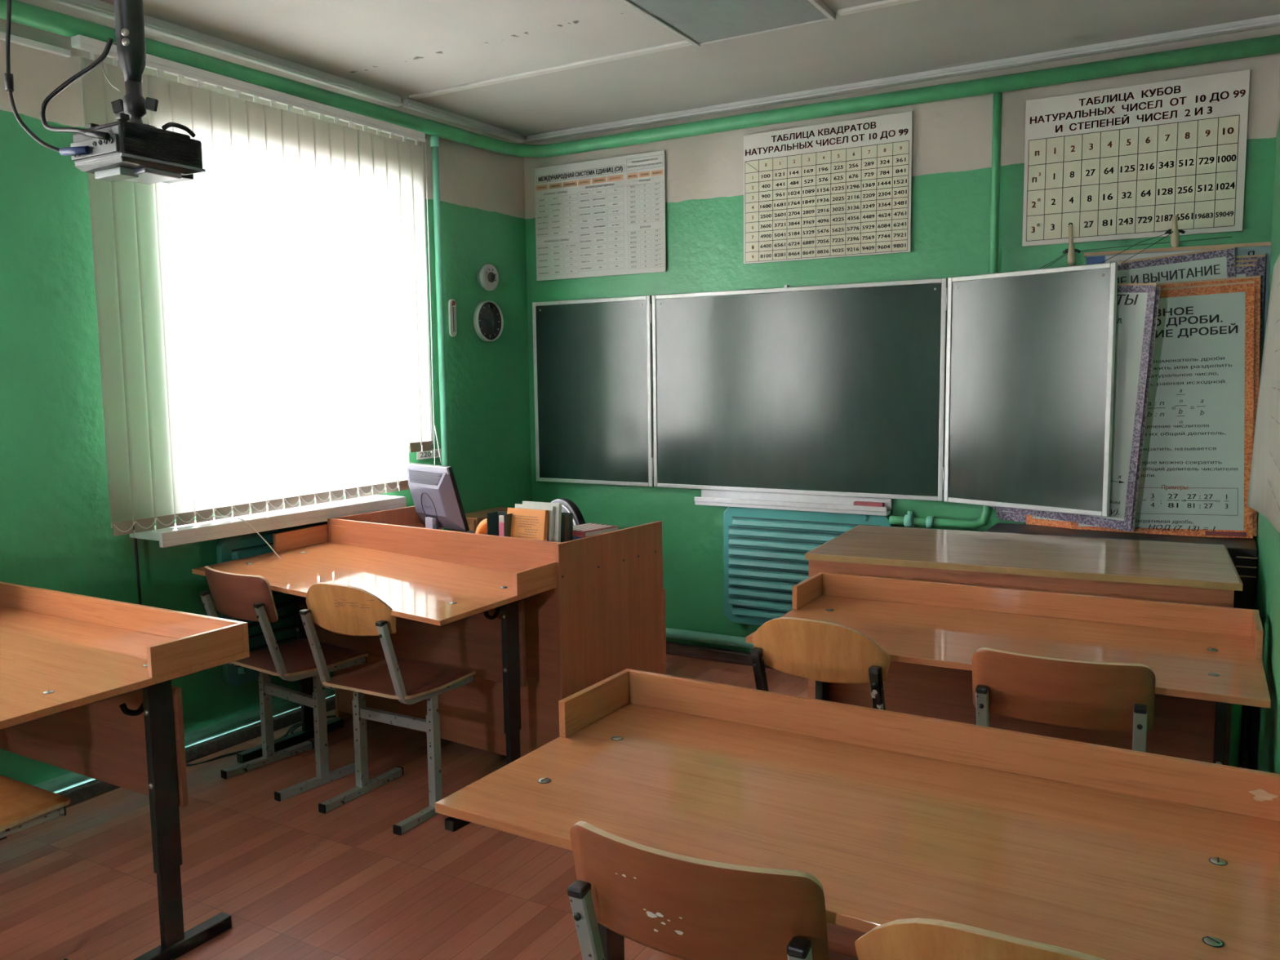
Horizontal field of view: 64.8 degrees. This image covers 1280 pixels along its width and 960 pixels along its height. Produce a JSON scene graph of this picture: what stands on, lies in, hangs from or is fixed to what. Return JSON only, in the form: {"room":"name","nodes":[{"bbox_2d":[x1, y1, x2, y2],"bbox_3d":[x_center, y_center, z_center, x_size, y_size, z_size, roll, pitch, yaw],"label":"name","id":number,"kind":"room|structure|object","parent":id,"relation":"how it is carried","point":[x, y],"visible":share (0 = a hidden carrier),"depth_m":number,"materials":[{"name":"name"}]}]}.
{"room":"classroom","nodes":[
{"label":"classroom","id":0,"kind":"room"},
{"bbox_2d":[0,0,531,785],"bbox_3d":[-2.495,-0.206,3.011,0.340,2.800,7.000,3,7,31],"label":"wall","id":1,"kind":"structure","parent":0,"point":[56,531],"depth_m":3.57,"materials":[{"name":"paint"}]},
{"bbox_2d":[0,31,71,57],"bbox_3d":[-3.037,-1.267,1.685,0.021,0.021,4.160,3,7,31],"label":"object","id":2,"kind":"object","parent":1,"relation":"attached to","point":[14,39],"visible":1,"depth_m":3.35,"materials":[{"name":"white plastic"}]},
{"bbox_2d":[57,695,335,807],"bbox_3d":[-2.353,1.175,2.985,0.047,0.055,6.650,3,7,31],"label":"baseboard","id":3,"kind":"structure","parent":1,"relation":"attached to","point":[86,791],"depth_m":4.02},
{"bbox_2d":[49,0,404,106],"bbox_3d":[-2.624,-1.520,2.317,0.053,0.043,5.730,3,7,31],"label":"trim","id":4,"kind":"structure","parent":1,"relation":"attached to","point":[98,7],"depth_m":3.99,"materials":[{"name":"white paint"}]},
{"bbox_2d":[71,34,442,536],"bbox_3d":[-1.443,-0.723,4.172,0.064,1.695,1.683,3,7,31],"label":"vertical blind","id":5,"kind":"object","parent":1,"relation":"attached to","point":[226,340],"visible":0.98,"depth_m":4.01,"materials":[{"name":"white fabric"}]},
{"bbox_2d":[208,515,280,558],"bbox_3d":[-1.525,0.231,3.909,0.277,0.198,0.016,-2,6,-16],"label":"blind pull cord","id":6,"kind":"object","parent":5,"relation":"hanging from","point":[209,516],"visible":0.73,"depth_m":3.91,"materials":[{"name":"white plastic"}]},
{"bbox_2d":[129,485,406,547],"bbox_3d":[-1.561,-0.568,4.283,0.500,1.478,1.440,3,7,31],"label":"windowsill","id":7,"kind":"structure","parent":1,"relation":"in","point":[175,535],"depth_m":4.03,"materials":[{"name":"white paint"}]},
{"bbox_2d":[216,521,327,686],"bbox_3d":[-1.395,0.480,4.449,0.099,0.619,1.050,3,7,31],"label":"radiator","id":8,"kind":"object","parent":1,"relation":"attached to","point":[242,546],"visible":0.16,"depth_m":4.11,"materials":[{"name":"green metal"}]},
{"bbox_2d":[33,627,754,793],"bbox_3d":[-0.804,1.155,2.119,3.675,0.082,6.611,3,7,30],"label":"baseboard","id":9,"kind":"structure","parent":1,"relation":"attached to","point":[57,784],"depth_m":4.08,"materials":[{"name":"teal paint"}]},
{"bbox_2d":[416,448,441,459],"bbox_3d":[-1.056,-0.130,5.048,0.003,0.044,0.173,3,7,31],"label":"label","id":10,"kind":"object","parent":1,"relation":"attached to","point":[421,455],"visible":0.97,"depth_m":5.04,"materials":[{"name":"white paper"}]},
{"bbox_2d":[448,298,457,336],"bbox_3d":[-0.955,-0.828,5.144,0.018,0.190,0.048,3,7,31],"label":"thermometer","id":11,"kind":"object","parent":1,"relation":"attached to","point":[451,303],"visible":1,"depth_m":5.13,"materials":[{"name":"white plastic"}]},
{"bbox_2d":[402,98,527,142],"bbox_3d":[-0.875,-1.833,5.162,0.050,0.035,0.900,3,7,31],"label":"trim","id":12,"kind":"structure","parent":1,"relation":"attached to","point":[409,104],"depth_m":5.10,"materials":[{"name":"white paint"}]},
{"bbox_2d":[476,263,498,290],"bbox_3d":[-0.804,-1.070,5.326,0.064,0.138,0.138,3,7,31],"label":"gauge","id":13,"kind":"object","parent":1,"relation":"attached to","point":[487,277],"visible":1,"depth_m":5.30,"materials":[{"name":"grey plastic"}]},
{"bbox_2d":[473,300,503,341],"bbox_3d":[-0.807,-0.846,5.365,0.038,0.214,0.214,3,7,31],"label":"wall clock","id":14,"kind":"object","parent":1,"relation":"attached to","point":[488,319],"visible":1,"depth_m":5.35,"materials":[{"name":"grey plastic"}]},
{"bbox_2d":[408,40,692,99],"bbox_3d":[-0.432,-1.770,4.373,1.485,0.012,0.040,3,7,30],"label":"trim","id":15,"kind":"structure","parent":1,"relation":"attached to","point":[682,43],"depth_m":4.32,"materials":[{"name":"white paint"}]},
{"bbox_2d":[0,0,1279,529],"bbox_3d":[-0.825,-0.441,1.959,3.680,2.013,6.614,3,7,30],"label":"pipe","id":16,"kind":"object","parent":1,"relation":"attached to","point":[23,13],"visible":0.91,"depth_m":4.34,"materials":[{"name":"green metal"}]},
{"bbox_2d":[0,653,1242,959],"bbox_3d":[-0.922,1.315,2.198,4.350,0.100,7.100,3,7,30],"label":"floor","id":17,"kind":"structure","parent":0,"point":[295,881],"depth_m":3.04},
{"bbox_2d":[0,774,70,959],"bbox_3d":[-1.692,0.845,2.409,0.400,0.810,0.483,3,7,30],"label":"chair","id":18,"kind":"object","parent":17,"relation":"on","point":[23,806],"visible":1,"depth_m":2.47,"materials":[{"name":"brown wood"}]},
{"bbox_2d":[0,581,249,959],"bbox_3d":[-1.740,0.797,2.745,1.280,0.840,0.635,3,7,30],"label":"school desk","id":19,"kind":"object","parent":17,"relation":"on","point":[86,689],"visible":0.98,"depth_m":2.63,"materials":[{"name":"brown wood"}]},
{"bbox_2d":[133,525,345,766],"bbox_3d":[-1.523,0.486,4.034,0.197,1.207,0.888,3,7,36],"label":"power cable","id":20,"kind":"object","parent":17,"relation":"on","point":[295,726],"visible":0.45,"depth_m":3.92,"materials":[{"name":"black plastic"}]},
{"bbox_2d":[199,565,368,801],"bbox_3d":[-1.313,0.704,3.759,0.400,0.810,0.483,4,7,37],"label":"chair","id":21,"kind":"object","parent":17,"relation":"on","point":[237,596],"visible":0.91,"depth_m":3.67,"materials":[{"name":"brown wood"}]},
{"bbox_2d":[191,523,556,831],"bbox_3d":[-0.963,0.674,3.715,1.283,0.870,0.635,3,7,33],"label":"school desk","id":22,"kind":"object","parent":17,"relation":"on","point":[447,614],"visible":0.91,"depth_m":3.65,"materials":[{"name":"brown wood"}]},
{"bbox_2d":[299,582,475,835],"bbox_3d":[-0.855,0.721,3.476,0.404,0.823,0.486,3,7,30],"label":"chair","id":23,"kind":"object","parent":17,"relation":"on","point":[341,609],"visible":1,"depth_m":3.40,"materials":[{"name":"brown wood"}]},
{"bbox_2d":[451,506,515,532],"bbox_3d":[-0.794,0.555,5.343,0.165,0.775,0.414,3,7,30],"label":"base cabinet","id":24,"kind":"object","parent":17,"relation":"on","point":[473,519],"visible":0.11,"depth_m":5.15,"materials":[{"name":"brown wood"}]},
{"bbox_2d":[327,506,666,756],"bbox_3d":[-0.604,0.608,4.211,1.276,0.893,0.696,3,7,34],"label":"desk","id":25,"kind":"object","parent":17,"relation":"on","point":[605,616],"visible":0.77,"depth_m":3.81,"materials":[{"name":"brown wood"}]},
{"bbox_2d":[404,462,469,531],"bbox_3d":[-0.917,0.097,4.503,0.200,0.337,0.348,-6,8,-44],"label":"monitor","id":26,"kind":"object","parent":25,"relation":"on","point":[433,489],"visible":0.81,"depth_m":4.43,"materials":[{"name":"grey plastic"}]},
{"bbox_2d":[465,530,487,534],"bbox_3d":[-0.624,0.259,4.396,0.440,0.030,0.140,3,7,34],"label":"keyboard","id":27,"kind":"object","parent":25,"relation":"on","point":[469,531],"visible":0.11,"depth_m":4.52,"materials":[{"name":"black plastic"}]},
{"bbox_2d":[475,518,487,534],"bbox_3d":[-0.569,0.233,3.923,0.174,0.174,0.028,3,7,34],"label":"tape roll","id":28,"kind":"object","parent":25,"relation":"on","point":[482,528],"visible":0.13,"depth_m":3.94,"materials":[{"name":"orange"}]},
{"bbox_2d":[486,511,512,537],"bbox_3d":[-0.526,0.227,3.830,0.090,0.205,0.060,3,7,34],"label":"pencil box","id":29,"kind":"object","parent":25,"relation":"on","point":[492,517],"visible":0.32,"depth_m":3.83,"materials":[{"name":"grey"}]},
{"bbox_2d":[498,521,504,536],"bbox_3d":[-0.520,0.242,3.819,0.026,0.165,0.012,3,7,34],"label":"eraser","id":30,"kind":"object","parent":29,"relation":"in","point":[501,525],"visible":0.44,"depth_m":3.81,"materials":[{"name":"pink rubber"}]},
{"bbox_2d":[498,515,504,522],"bbox_3d":[-0.522,0.228,3.836,0.026,0.188,0.012,3,7,35],"label":"card","id":31,"kind":"object","parent":29,"relation":"in","point":[500,517],"visible":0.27,"depth_m":3.82,"materials":[{"name":"paper"}]},
{"bbox_3d":[-0.377,0.281,3.804,0.220,0.100,0.212,3,7,34],"label":"rack","id":32,"kind":"object","parent":25,"relation":"on","visible":0},
{"bbox_2d":[506,507,549,541],"bbox_3d":[-0.425,0.208,3.765,0.205,0.205,0.049,4,7,38],"label":"book","id":33,"kind":"object","parent":32,"relation":"in","point":[532,524],"visible":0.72,"depth_m":3.75,"materials":[{"name":"paper"}]},
{"bbox_2d":[513,515,537,537],"bbox_3d":[-0.426,0.198,3.753,0.137,0.126,0.001,2,-3,38],"label":"print","id":34,"kind":"object","parent":33,"relation":"attached to","point":[513,515],"depth_m":3.75},
{"bbox_2d":[515,503,555,541],"bbox_3d":[-0.400,0.200,3.780,0.198,0.215,0.038,4,7,37],"label":"book","id":35,"kind":"object","parent":32,"relation":"in","point":[552,508],"visible":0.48,"depth_m":3.73,"materials":[{"name":"paper"}]},
{"bbox_2d":[522,501,561,542],"bbox_3d":[-0.371,0.194,3.780,0.187,0.224,0.033,4,7,36],"label":"book","id":36,"kind":"object","parent":32,"relation":"in","point":[557,517],"visible":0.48,"depth_m":3.73,"materials":[{"name":"paper"}]},
{"bbox_2d":[560,514,564,542],"bbox_3d":[-0.363,0.214,3.799,0.191,0.180,0.030,4,7,36],"label":"book","id":37,"kind":"object","parent":32,"relation":"in","point":[562,523],"visible":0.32,"depth_m":3.74,"materials":[{"name":"paper"}]},
{"bbox_2d":[564,515,568,542],"bbox_3d":[-0.348,0.215,3.813,0.191,0.176,0.025,4,7,36],"label":"book","id":38,"kind":"object","parent":32,"relation":"in","point":[566,517],"visible":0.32,"depth_m":3.75,"materials":[{"name":"paper"}]},
{"bbox_2d":[561,511,573,541],"bbox_3d":[-0.333,0.210,3.826,0.191,0.181,0.024,4,7,36],"label":"book","id":39,"kind":"object","parent":32,"relation":"in","point":[571,515],"visible":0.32,"depth_m":3.77,"materials":[{"name":"paper"}]},
{"bbox_3d":[-0.182,0.297,3.867,0.150,0.050,0.191,3,7,31],"label":"magazine","id":40,"kind":"object","parent":25,"relation":"on","visible":0},
{"bbox_3d":[-0.188,0.250,3.861,0.150,0.045,0.191,3,7,34],"label":"magazine","id":41,"kind":"object","parent":40,"relation":"on","visible":0},
{"bbox_2d":[573,536,583,539],"bbox_3d":[-0.194,0.214,3.857,0.150,0.026,0.191,4,7,37],"label":"magazine","id":42,"kind":"object","parent":41,"relation":"on","point":[574,537],"visible":0.11,"depth_m":3.77,"materials":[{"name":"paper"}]},
{"bbox_2d":[572,522,618,537],"bbox_3d":[-0.200,0.191,3.853,0.150,0.021,0.191,4,8,40],"label":"magazine","id":43,"kind":"object","parent":42,"relation":"on","point":[590,529],"visible":0.72,"depth_m":3.82,"materials":[{"name":"paper"}]},
{"bbox_2d":[573,523,611,530],"bbox_3d":[-0.203,0.180,3.856,0.121,0.001,0.160,4,8,40],"label":"print","id":44,"kind":"object","parent":43,"relation":"on","point":[588,523],"depth_m":3.86},
{"bbox_2d":[551,497,585,525],"bbox_3d":[-0.519,0.552,4.758,0.486,0.898,0.505,4,8,40],"label":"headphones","id":45,"kind":"object","parent":17,"relation":"on","point":[567,505],"visible":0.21,"depth_m":4.80,"materials":[{"name":"black plastic"}]},
{"bbox_2d":[567,821,858,959],"bbox_3d":[0.165,0.900,1.645,0.400,0.810,0.483,2,7,28],"label":"chair","id":46,"kind":"object","parent":17,"relation":"on","point":[679,907],"visible":1,"depth_m":1.41,"materials":[{"name":"brown wood"}]},
{"bbox_2d":[750,617,890,710],"bbox_3d":[0.589,0.760,2.915,0.404,0.823,0.486,3,7,34],"label":"chair","id":47,"kind":"object","parent":17,"relation":"on","point":[813,650],"visible":0.38,"depth_m":2.69,"materials":[{"name":"brown wood"}]},
{"bbox_2d":[435,668,1279,959],"bbox_3d":[0.360,0.887,1.722,1.280,0.815,0.635,3,7,31],"label":"school desk","id":48,"kind":"object","parent":17,"relation":"on","point":[1102,851],"visible":0.94,"depth_m":1.68,"materials":[{"name":"brown wood"}]},
{"bbox_2d":[1248,788,1279,801],"bbox_3d":[1.015,0.513,1.640,0.043,0.020,0.002,3,7,31],"label":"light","id":49,"kind":"object","parent":48,"relation":"on","point":[1261,795],"depth_m":1.64,"materials":[{"name":"beige"}]},
{"bbox_2d":[854,917,1104,959],"bbox_3d":[0.546,0.913,1.406,0.404,0.823,0.486,2,7,28],"label":"chair","id":50,"kind":"object","parent":17,"relation":"on","point":[908,939],"visible":1,"depth_m":1.20,"materials":[{"name":"brown wood"}]},
{"bbox_2d":[746,572,1271,765],"bbox_3d":[1.017,0.767,2.878,1.274,0.805,0.635,3,7,29],"label":"school desk","id":51,"kind":"object","parent":17,"relation":"on","point":[1203,660],"visible":0.62,"depth_m":2.89,"materials":[{"name":"brown wood"}]},
{"bbox_2d":[804,524,1242,698],"bbox_3d":[1.361,0.666,3.664,1.342,0.840,0.755,2,6,27],"label":"table","id":52,"kind":"object","parent":17,"relation":"on","point":[1187,573],"visible":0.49,"depth_m":3.43,"materials":[{"name":"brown wood"}]},
{"bbox_2d":[972,647,1155,751],"bbox_3d":[1.082,0.794,2.582,0.400,0.810,0.483,2,6,27],"label":"chair","id":53,"kind":"object","parent":17,"relation":"on","point":[1119,697],"visible":0.3,"depth_m":2.35,"materials":[{"name":"brown wood"}]},
{"bbox_2d":[985,523,1257,765],"bbox_3d":[1.912,0.628,4.080,0.967,0.819,0.307,3,7,30],"label":"base cabinet","id":54,"kind":"object","parent":17,"relation":"on","point":[1242,552],"visible":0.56,"depth_m":3.85,"materials":[{"name":"brown wood"}]},
{"bbox_2d":[996,509,1026,520],"bbox_3d":[1.658,-0.139,4.351,0.007,0.628,0.225,-6,9,-42],"label":"leaning board","id":55,"kind":"object","parent":54,"relation":"on","point":[1000,513],"visible":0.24,"depth_m":4.42,"materials":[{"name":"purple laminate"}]},
{"bbox_2d":[999,517,1026,522],"bbox_3d":[1.673,-0.128,4.358,0.007,0.628,0.225,-6,9,-42],"label":"leaning board","id":56,"kind":"object","parent":54,"relation":"on","point":[1000,518],"visible":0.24,"depth_m":4.43,"materials":[{"name":"grey laminate"}]},
{"bbox_2d":[1026,514,1071,528],"bbox_3d":[1.735,-0.106,4.254,0.008,0.608,0.200,-6,8,-43],"label":"leaning board","id":57,"kind":"object","parent":54,"relation":"on","point":[1030,519],"visible":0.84,"depth_m":4.29,"materials":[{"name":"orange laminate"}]},
{"bbox_2d":[990,283,1160,532],"bbox_3d":[1.765,-0.320,4.158,0.008,1.000,0.661,-6,8,-43],"label":"leaning board","id":58,"kind":"object","parent":54,"relation":"on","point":[1135,302],"visible":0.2,"depth_m":3.98,"materials":[{"name":"grey laminate"}]},
{"bbox_2d":[1071,280,1254,538],"bbox_3d":[2.060,-0.270,4.038,0.717,1.007,0.056,3,7,30],"label":"leaning board","id":59,"kind":"object","parent":54,"relation":"on","point":[1197,449],"visible":0.5,"depth_m":3.96,"materials":[{"name":"white paper"}]},
{"bbox_2d":[1072,254,1266,379],"bbox_3d":[2.094,-0.337,4.082,0.704,1.095,0.061,3,7,30],"label":"leaning board","id":60,"kind":"object","parent":54,"relation":"on","point":[1260,270],"visible":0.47,"depth_m":3.89,"materials":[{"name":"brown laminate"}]},
{"bbox_2d":[1117,246,1235,283],"bbox_3d":[2.045,-0.354,4.069,0.741,1.124,0.060,3,7,30],"label":"leaning board","id":61,"kind":"object","parent":54,"relation":"on","point":[1217,263],"visible":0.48,"depth_m":3.99,"materials":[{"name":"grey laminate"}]},
{"bbox_2d":[1156,275,1260,536],"bbox_3d":[2.090,-0.286,4.035,0.688,1.015,0.056,3,7,30],"label":"leaning board","id":62,"kind":"object","parent":54,"relation":"on","point":[1256,278],"visible":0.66,"depth_m":3.87,"materials":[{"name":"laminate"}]},
{"bbox_2d":[1235,263,1254,277],"bbox_3d":[2.071,-0.318,4.073,0.664,1.060,0.059,3,7,30],"label":"leaning board","id":63,"kind":"object","parent":54,"relation":"on","point":[1241,270],"visible":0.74,"depth_m":3.89,"materials":[{"name":"paper"}]},
{"bbox_2d":[1235,258,1257,275],"bbox_3d":[2.077,-0.326,4.081,0.683,1.077,0.060,3,7,30],"label":"leaning board","id":64,"kind":"object","parent":54,"relation":"on","point":[1242,261],"visible":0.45,"depth_m":3.89,"materials":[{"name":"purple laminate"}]},
{"bbox_2d":[1228,703,1242,767],"bbox_3d":[1.810,0.838,3.104,0.068,0.600,0.068,3,7,30],"label":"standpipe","id":65,"kind":"object","parent":17,"relation":"on","point":[1237,709],"visible":0.14,"depth_m":3.07,"materials":[{"name":"green paint"}]},
{"bbox_2d":[100,0,1279,137],"bbox_3d":[-0.957,-1.570,1.906,4.350,0.100,7.100,3,7,30],"label":"ceiling","id":66,"kind":"structure","parent":0,"point":[402,48],"depth_m":4.02,"materials":[{"name":"white paint"}]},
{"bbox_2d":[4,0,89,155],"bbox_3d":[-1.475,-1.185,2.481,0.197,0.750,0.049,-1,6,-5],"label":"cable","id":67,"kind":"object","parent":66,"relation":"hanging from","point":[9,79],"visible":1,"depth_m":2.50,"materials":[{"name":"black plastic"}]},
{"bbox_2d":[102,0,158,128],"bbox_3d":[-1.290,-1.235,2.536,0.125,0.686,0.120,3,7,30],"label":"mount","id":68,"kind":"object","parent":66,"relation":"attached to","point":[129,14],"visible":0.86,"depth_m":2.54,"materials":[{"name":"black metal"}]},
{"bbox_2d":[70,112,205,184],"bbox_3d":[-1.298,-0.849,2.605,0.207,0.151,0.242,3,7,30],"label":"projector","id":69,"kind":"object","parent":68,"relation":"attached to","point":[133,152],"visible":0.98,"depth_m":2.54,"materials":[{"name":"black plastic"}]},
{"bbox_2d":[40,37,113,140],"bbox_3d":[-1.403,-0.969,2.509,0.230,0.271,0.099,0,6,11],"label":"power cable","id":70,"kind":"object","parent":69,"relation":"attached to","point":[87,132],"visible":1,"depth_m":2.53,"materials":[{"name":"black plastic"}]},
{"bbox_2d":[122,124,200,168],"bbox_3d":[-1.210,-0.845,2.558,0.006,0.072,0.211,3,7,30],"label":"grille","id":71,"kind":"object","parent":69,"relation":"attached to","point":[144,145],"depth_m":2.55,"materials":[{"name":"black plastic"}]},
{"bbox_2d":[620,0,835,47],"bbox_3d":[0.174,-1.668,3.352,0.576,0.024,1.200,3,7,30],"label":"recessed light","id":72,"kind":"object","parent":66,"relation":"in","point":[698,22],"visible":1,"depth_m":3.69,"materials":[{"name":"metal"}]},
{"bbox_2d":[837,0,919,15],"bbox_3d":[1.343,-1.688,3.351,1.415,0.012,0.040,3,7,30],"label":"trim","id":73,"kind":"structure","parent":66,"relation":"attached to","point":[885,3],"depth_m":3.63,"materials":[{"name":"white paint"}]},
{"bbox_2d":[523,26,1279,652],"bbox_3d":[1.023,-0.439,4.886,3.800,2.800,0.200,3,7,30],"label":"wall","id":74,"kind":"structure","parent":0,"point":[952,139],"depth_m":4.72,"materials":[{"name":"paint"}]},
{"bbox_2d":[534,150,666,280],"bbox_3d":[-0.221,-1.395,5.376,0.815,0.610,0.021,3,7,30],"label":"chart","id":75,"kind":"object","parent":74,"relation":"attached to","point":[604,216],"visible":1,"depth_m":5.36,"materials":[{"name":"white paper"}]},
{"bbox_2d":[666,640,774,669],"bbox_3d":[0.922,0.933,4.950,3.530,0.060,0.045,3,7,30],"label":"baseboard","id":76,"kind":"structure","parent":74,"relation":"attached to","point":[715,654],"depth_m":5.25,"materials":[{"name":"brown wood"}]},
{"bbox_2d":[723,506,892,626],"bbox_3d":[0.808,0.438,4.932,0.860,0.609,0.099,3,7,30],"label":"radiator","id":77,"kind":"object","parent":74,"relation":"attached to","point":[765,549],"visible":0.54,"depth_m":4.99,"materials":[{"name":"teal metal"}]},
{"bbox_2d":[863,514,868,520],"bbox_3d":[1.061,0.171,4.729,0.024,0.044,0.037,3,7,30],"label":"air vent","id":78,"kind":"object","parent":77,"relation":"attached to","point":[865,517],"depth_m":4.72,"materials":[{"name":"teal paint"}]},
{"bbox_2d":[532,262,1118,516],"bbox_3d":[0.691,-0.398,4.898,2.987,1.085,0.209,3,7,35],"label":"chalkboard","id":79,"kind":"object","parent":74,"relation":"attached to","point":[825,398],"visible":1,"depth_m":4.76,"materials":[{"name":"green ceramic"}]},
{"bbox_2d":[694,488,892,515],"bbox_3d":[0.729,0.107,4.932,0.993,0.073,0.092,3,7,30],"label":"chalk tray","id":80,"kind":"object","parent":79,"relation":"on","point":[811,500],"depth_m":4.91,"materials":[{"name":"metal"}]},
{"bbox_2d":[853,501,884,506],"bbox_3d":[1.070,0.119,4.711,0.140,0.032,0.030,3,7,30],"label":"eraser","id":81,"kind":"object","parent":79,"relation":"on","point":[855,503],"visible":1,"depth_m":4.70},
{"bbox_2d":[743,111,912,263],"bbox_3d":[0.869,-1.359,4.747,0.823,0.618,0.021,3,7,30],"label":"chart","id":82,"kind":"object","parent":74,"relation":"attached to","point":[842,188],"visible":1,"depth_m":4.72,"materials":[{"name":"beige paper"}]},
{"bbox_2d":[525,13,1279,142],"bbox_3d":[0.901,-1.804,4.664,3.500,0.035,0.050,3,7,30],"label":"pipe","id":83,"kind":"structure","parent":74,"relation":"attached to","point":[1273,20],"depth_m":4.42,"materials":[{"name":"white metal"}]},
{"bbox_2d":[1062,224,1080,266],"bbox_3d":[1.788,-0.970,4.191,0.066,0.170,0.129,1,6,13],"label":"peg","id":84,"kind":"object","parent":74,"relation":"attached to","point":[1071,251],"visible":1,"depth_m":4.14,"materials":[{"name":"brown wood"}]},
{"bbox_2d":[1080,236,1231,251],"bbox_3d":[2.049,-0.944,4.041,0.562,0.022,0.023,2,6,25],"label":"thread","id":85,"kind":"object","parent":84,"relation":"attached to","point":[1226,237],"visible":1,"depth_m":4.04,"materials":[{"name":"grey fabric"}]},
{"bbox_2d":[1022,69,1249,246],"bbox_3d":[1.994,-1.289,4.101,0.813,0.607,0.021,3,7,30],"label":"chart","id":86,"kind":"object","parent":74,"relation":"attached to","point":[1118,163],"visible":0.98,"depth_m":4.08,"materials":[{"name":"beige paper"}]},
{"bbox_2d":[1164,215,1185,247],"bbox_3d":[2.113,-0.981,4.001,0.066,0.125,0.128,1,6,13],"label":"peg","id":87,"kind":"object","parent":74,"relation":"attached to","point":[1175,236],"visible":0.99,"depth_m":3.95,"materials":[{"name":"brown wood"}]},
{"bbox_2d":[1100,231,1173,263],"bbox_3d":[1.974,-0.923,4.022,0.271,0.117,0.007,2,7,28],"label":"thread","id":88,"kind":"object","parent":87,"relation":"hanging from","point":[1172,231],"visible":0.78,"depth_m":4.02,"materials":[{"name":"grey fabric"}]},
{"bbox_2d":[1120,231,1173,263],"bbox_3d":[2.009,-0.919,3.992,0.184,0.114,0.009,1,6,20],"label":"thread","id":89,"kind":"object","parent":87,"relation":"hanging from","point":[1172,232],"visible":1,"depth_m":3.99,"materials":[{"name":"grey fabric"}]},
{"bbox_2d":[1084,241,1271,388],"bbox_3d":[2.151,-0.532,4.087,0.675,0.806,0.013,3,7,30],"label":"board","id":90,"kind":"object","parent":74,"relation":"attached to","point":[1253,248],"visible":0.06,"depth_m":3.99,"materials":[{"name":"blue"}]},
{"bbox_2d":[1248,66,1279,773],"bbox_3d":[0.807,-0.036,0.932,0.200,2.800,6.900,3,7,30],"label":"wall","id":91,"kind":"structure","parent":0,"point":[1264,728],"depth_m":2.91,"materials":[{"name":"paint"}]},
{"bbox_2d":[1241,742,1249,768],"bbox_3d":[0.766,1.316,1.189,0.020,0.060,6.650,3,7,30],"label":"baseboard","id":92,"kind":"structure","parent":91,"relation":"attached to","point":[1246,762],"depth_m":3.67,"materials":[{"name":"black"}]},
{"bbox_2d":[1247,253,1279,556],"bbox_3d":[1.600,-0.250,2.550,0.039,0.882,2.080,3,7,30],"label":"sheet","id":93,"kind":"object","parent":91,"relation":"attached to","point":[1264,494],"visible":1,"depth_m":2.97,"materials":[{"name":"paper"}]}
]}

